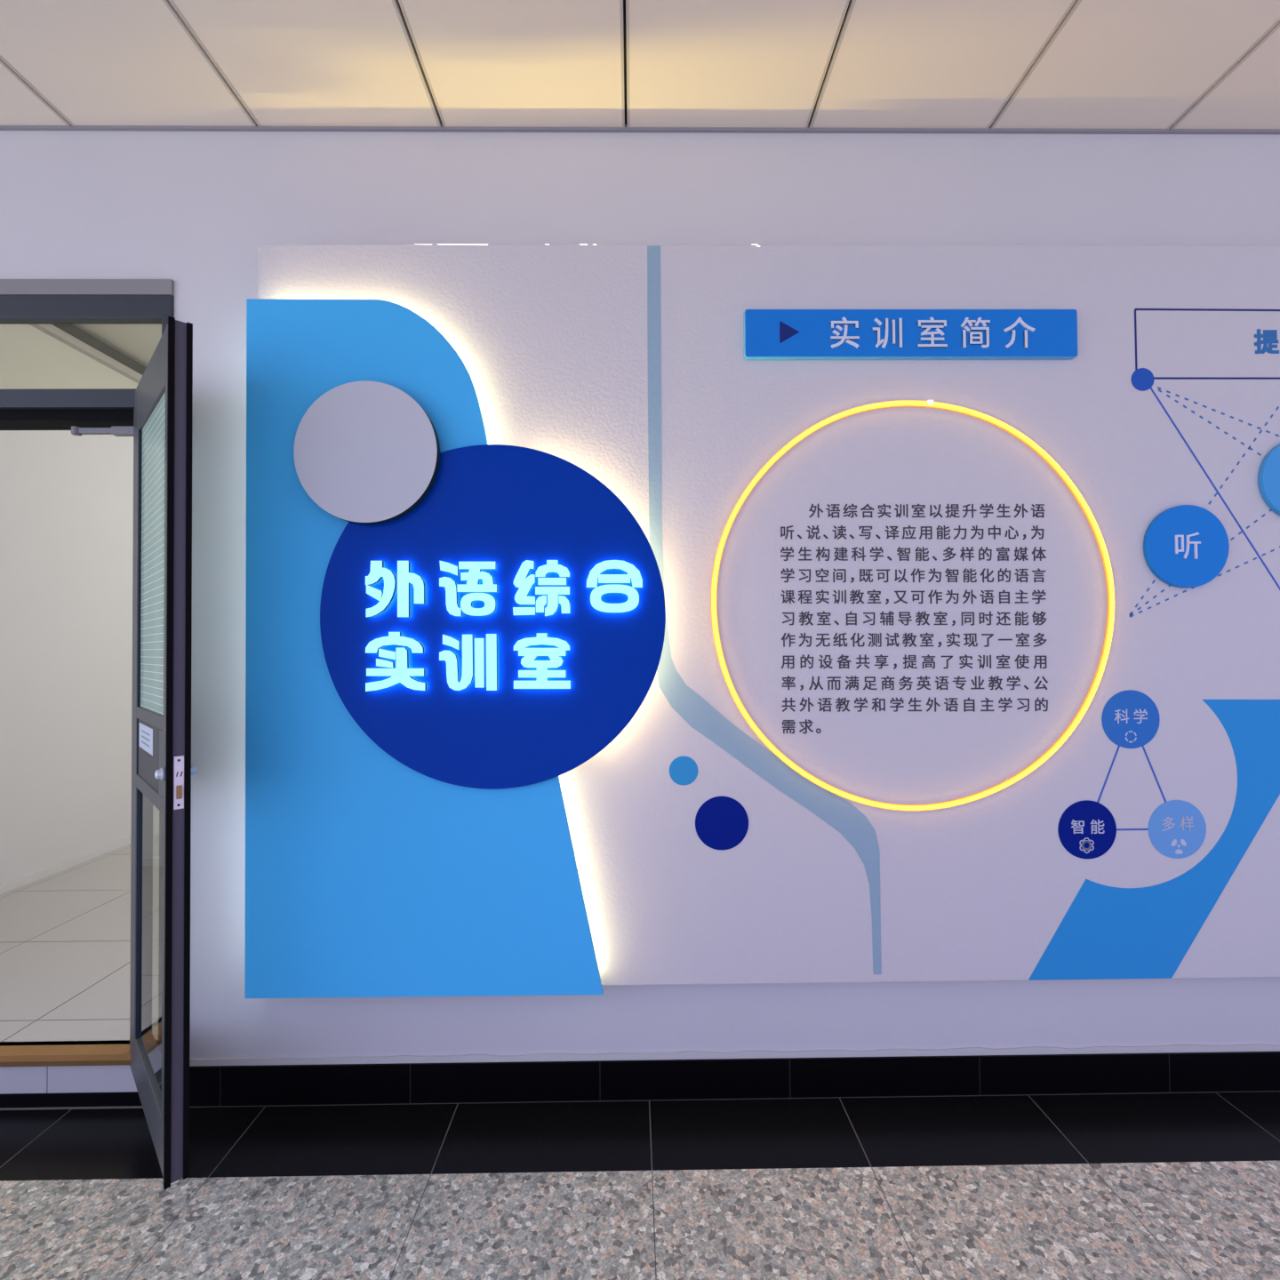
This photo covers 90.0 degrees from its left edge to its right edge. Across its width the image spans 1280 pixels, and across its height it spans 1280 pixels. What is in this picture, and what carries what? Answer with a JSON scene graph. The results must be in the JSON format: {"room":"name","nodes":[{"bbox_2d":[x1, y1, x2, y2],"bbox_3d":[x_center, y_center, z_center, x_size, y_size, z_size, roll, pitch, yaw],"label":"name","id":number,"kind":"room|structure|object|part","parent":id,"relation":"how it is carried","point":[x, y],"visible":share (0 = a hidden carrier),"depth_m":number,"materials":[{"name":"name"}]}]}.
{"room":"school corridor","nodes":[
{"label":"school corridor","id":0,"kind":"room"},
{"bbox_2d":[0,843,131,1045],"bbox_3d":[-1.320,1.387,5.411,7.531,0.100,6.738,0,-1,-1],"label":"floor","id":1,"kind":"structure","parent":0,"point":[65,935],"depth_m":2.63,"materials":[{"name":"tile"}]},
{"bbox_2d":[0,324,138,884],"bbox_3d":[-3.413,-0.216,5.213,0.100,3.328,6.000,0,-1,-1],"label":"wall","id":2,"kind":"structure","parent":0,"point":[67,499],"depth_m":3.70,"materials":[{"name":"paint"}]},
{"bbox_2d":[0,835,131,894],"bbox_3d":[-3.345,1.325,5.190,0.015,0.045,6.000,0,-1,-1],"label":"baseboard","id":3,"kind":"structure","parent":2,"relation":"attached to","point":[7,886],"depth_m":3.67,"materials":[{"name":"paint"}]},
{"bbox_2d":[30,324,146,383],"bbox_3d":[-3.348,-1.760,5.238,0.050,0.110,6.000,0,-1,-1],"label":"trim","id":4,"kind":"structure","parent":2,"relation":"attached to","point":[71,335],"depth_m":3.89,"materials":[{"name":"grey metal"}]},
{"bbox_2d":[73,324,161,367],"bbox_3d":[-0.474,-1.902,5.323,6.000,0.090,6.100,0,-1,-1],"label":"ceiling","id":5,"kind":"structure","parent":0,"point":[139,342],"depth_m":3.94,"materials":[{"name":"paint"}]},
{"bbox_2d":[0,123,1279,1058],"bbox_3d":[-0.326,-0.148,2.147,8.600,3.202,0.200,0,-1,-1],"label":"wall","id":6,"kind":"structure","parent":0,"point":[195,210],"depth_m":2.05,"materials":[{"name":"paint"}]},
{"bbox_2d":[0,1040,130,1066],"bbox_3d":[-2.226,1.310,2.017,1.500,0.038,0.072,0,-1,-1],"label":"trim","id":7,"kind":"structure","parent":6,"relation":"attached to","point":[79,1054],"depth_m":1.99,"materials":[{"name":"brown wood"}]},
{"bbox_2d":[0,1064,142,1108],"bbox_3d":[-2.226,1.397,2.059,1.500,0.134,0.124,0,-1,-1],"label":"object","id":8,"kind":"structure","parent":6,"relation":"attached to","point":[63,1085],"depth_m":2.00,"materials":[{"name":"grey tile"}]},
{"bbox_2d":[0,279,174,430],"bbox_3d":[-2.244,0.089,2.061,1.520,2.465,0.120,0,-1,-1],"label":"door frame","id":9,"kind":"structure","parent":6,"relation":"attached to","point":[22,301],"depth_m":2.04,"materials":[{"name":"grey metal"}]},
{"bbox_3d":[-2.241,-1.057,2.048,1.500,0.076,0.038,0,-1,-1],"label":"head rail","id":10,"kind":"part","parent":9,"relation":"part of","materials":[{"name":"grey metal"}]},
{"bbox_3d":[-2.252,-1.120,2.044,1.520,0.049,0.032,0,-1,-1],"label":"casing","id":11,"kind":"part","parent":9,"relation":"part of","materials":[{"name":"grey metal"}]},
{"bbox_2d":[71,315,196,1189],"bbox_3d":[-1.440,0.271,1.864,0.830,2.128,0.172,-1,-1,36],"label":"door","id":12,"kind":"structure","parent":6,"relation":"in","point":[162,770],"depth_m":1.64,"materials":[{"name":"grey metal"}]},
{"bbox_3d":[-1.698,-0.671,2.059,0.255,0.026,0.028,0,-1,-1],"label":"closer arm","id":13,"kind":"part","parent":12,"relation":"part of","materials":[{"name":"silver metal"}]},
{"bbox_3d":[-1.348,1.264,1.783,0.043,0.130,0.472,1,-1,-45],"label":"rail","id":14,"kind":"part","parent":12,"relation":"part of","materials":[{"name":"grey metal"}]},
{"bbox_3d":[-1.379,0.320,1.821,0.038,0.170,0.402,1,-1,-45],"label":"lock panel","id":15,"kind":"part","parent":12,"relation":"part of","materials":[{"name":"grey metal"}]},
{"bbox_3d":[-1.354,0.322,1.798,0.043,0.245,0.472,1,-1,-45],"label":"rail","id":16,"kind":"part","parent":12,"relation":"part of","materials":[{"name":"grey metal"}]},
{"bbox_3d":[-1.354,0.822,1.778,0.005,0.755,0.460,1,-1,-45],"label":"glass pane","id":17,"kind":"part","parent":12,"relation":"part of","materials":[{"name":"clear glass"}]},
{"bbox_3d":[-1.360,-0.719,1.814,0.043,0.145,0.472,1,-1,-45],"label":"rail","id":18,"kind":"part","parent":12,"relation":"part of","materials":[{"name":"grey metal"}]},
{"bbox_3d":[-1.361,-0.224,1.794,0.005,0.846,0.460,1,-1,-45],"label":"glass pane","id":19,"kind":"part","parent":12,"relation":"part of","materials":[{"name":"clear glass"}]},
{"bbox_3d":[-1.199,0.335,1.598,0.018,0.032,0.032,1,-1,-45],"label":"knob","id":20,"kind":"part","parent":12,"relation":"part of","materials":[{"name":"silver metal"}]},
{"bbox_3d":[-1.140,0.352,1.582,0.021,0.130,0.003,1,-1,-45],"label":"lock plate","id":21,"kind":"part","parent":12,"relation":"part of","materials":[{"name":"white metal"}]},
{"bbox_3d":[-1.153,0.336,1.643,0.024,0.032,0.032,1,-1,-45],"label":"knob","id":22,"kind":"part","parent":12,"relation":"part of","materials":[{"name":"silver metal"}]},
{"bbox_2d":[0,124,1279,134],"bbox_3d":[-0.334,-1.648,2.064,8.600,0.012,0.012,0,-1,-1],"label":"trim","id":23,"kind":"structure","parent":6,"relation":"attached to","point":[135,128],"depth_m":2.07,"materials":[{"name":"grey metal"}]},
{"bbox_2d":[189,1051,1279,1107],"bbox_3d":[1.255,1.381,2.035,5.460,0.122,0.013,0,-1,-1],"label":"baseboard","id":24,"kind":"structure","parent":6,"relation":"attached to","point":[1222,1071],"depth_m":2.02,"materials":[{"name":"black tile"}]},
{"bbox_2d":[189,1043,1279,1066],"bbox_3d":[1.254,1.307,2.040,5.460,0.025,0.006,0,-1,-1],"label":"trim","id":25,"kind":"structure","parent":6,"relation":"attached to","point":[1181,1047],"depth_m":2.03,"materials":[{"name":"grey paint"}]},
{"bbox_2d":[257,244,1279,985],"bbox_3d":[1.054,-0.094,2.007,4.443,2.276,0.104,0,-1,-1],"label":"display board","id":26,"kind":"object","parent":6,"relation":"attached to","point":[912,602],"depth_m":1.97,"materials":[{"name":"painted plaster"},{"name":"acrylic"},{"name":"glowing light strip"}]},
{"bbox_2d":[244,298,603,998],"bbox_3d":[-0.641,0.015,1.925,1.051,2.070,0.058,0,-1,-1],"label":"wall panel","id":27,"kind":"object","parent":26,"relation":"attached to","point":[368,874],"visible":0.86,"depth_m":1.89,"materials":[{"name":"blue plastic"}]},
{"bbox_2d":[320,444,665,789],"bbox_3d":[-0.431,-0.070,1.880,1.013,1.013,0.066,0,-1,-1],"label":"round sign","id":28,"kind":"object","parent":27,"relation":"attached to","point":[503,630],"visible":0.98,"depth_m":1.88,"materials":[{"name":"blue plastic"}]},
{"bbox_2d":[293,380,439,524],"bbox_3d":[-0.794,-0.544,1.866,0.413,0.413,0.032,0,-1,-1],"label":"round plaque","id":29,"kind":"object","parent":28,"relation":"attached to","point":[365,452],"visible":1,"depth_m":1.85,"materials":[{"name":"grey plastic"}]},
{"bbox_2d":[744,309,1077,359],"bbox_3d":[0.835,-0.943,1.974,1.026,0.147,0.025,0,-1,-1],"label":"plaque","id":30,"kind":"object","parent":26,"relation":"attached to","point":[769,334],"visible":1,"depth_m":1.97,"materials":[{"name":"blue acrylic"},{"name":"white acrylic lettering"}]},
{"bbox_2d":[711,400,1114,810],"bbox_3d":[0.840,-0.109,1.965,1.246,1.262,0.015,0,-1,-1],"label":"ring","id":31,"kind":"object","parent":26,"relation":"attached to","point":[930,404],"visible":1,"depth_m":1.96,"materials":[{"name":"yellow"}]},
{"bbox_3d":[1.687,-0.289,1.976,0.255,0.255,0.020,0,-1,-1],"label":"round button","id":32,"kind":"part","parent":26,"relation":"part of","materials":[{"name":"blue plastic"}]},
{"bbox_3d":[2.051,-0.498,1.986,0.255,0.255,0.016,0,-1,-1],"label":"round button","id":33,"kind":"part","parent":26,"relation":"part of","materials":[{"name":"blue plastic"}]},
{"bbox_2d":[0,0,1279,128],"bbox_3d":[-0.319,-1.702,0.271,8.838,0.051,3.600,0,-1,-1],"label":"ceiling","id":34,"kind":"structure","parent":0,"point":[1037,64],"depth_m":1.83,"materials":[{"name":"silver metal"}]},
{"bbox_2d":[0,1091,1279,1279],"bbox_3d":[-0.171,1.448,0.224,8.846,0.050,3.600,0,-1,-1],"label":"floor","id":35,"kind":"structure","parent":0,"point":[1180,1220],"depth_m":1.68,"materials":[{"name":"stone"}]}
]}

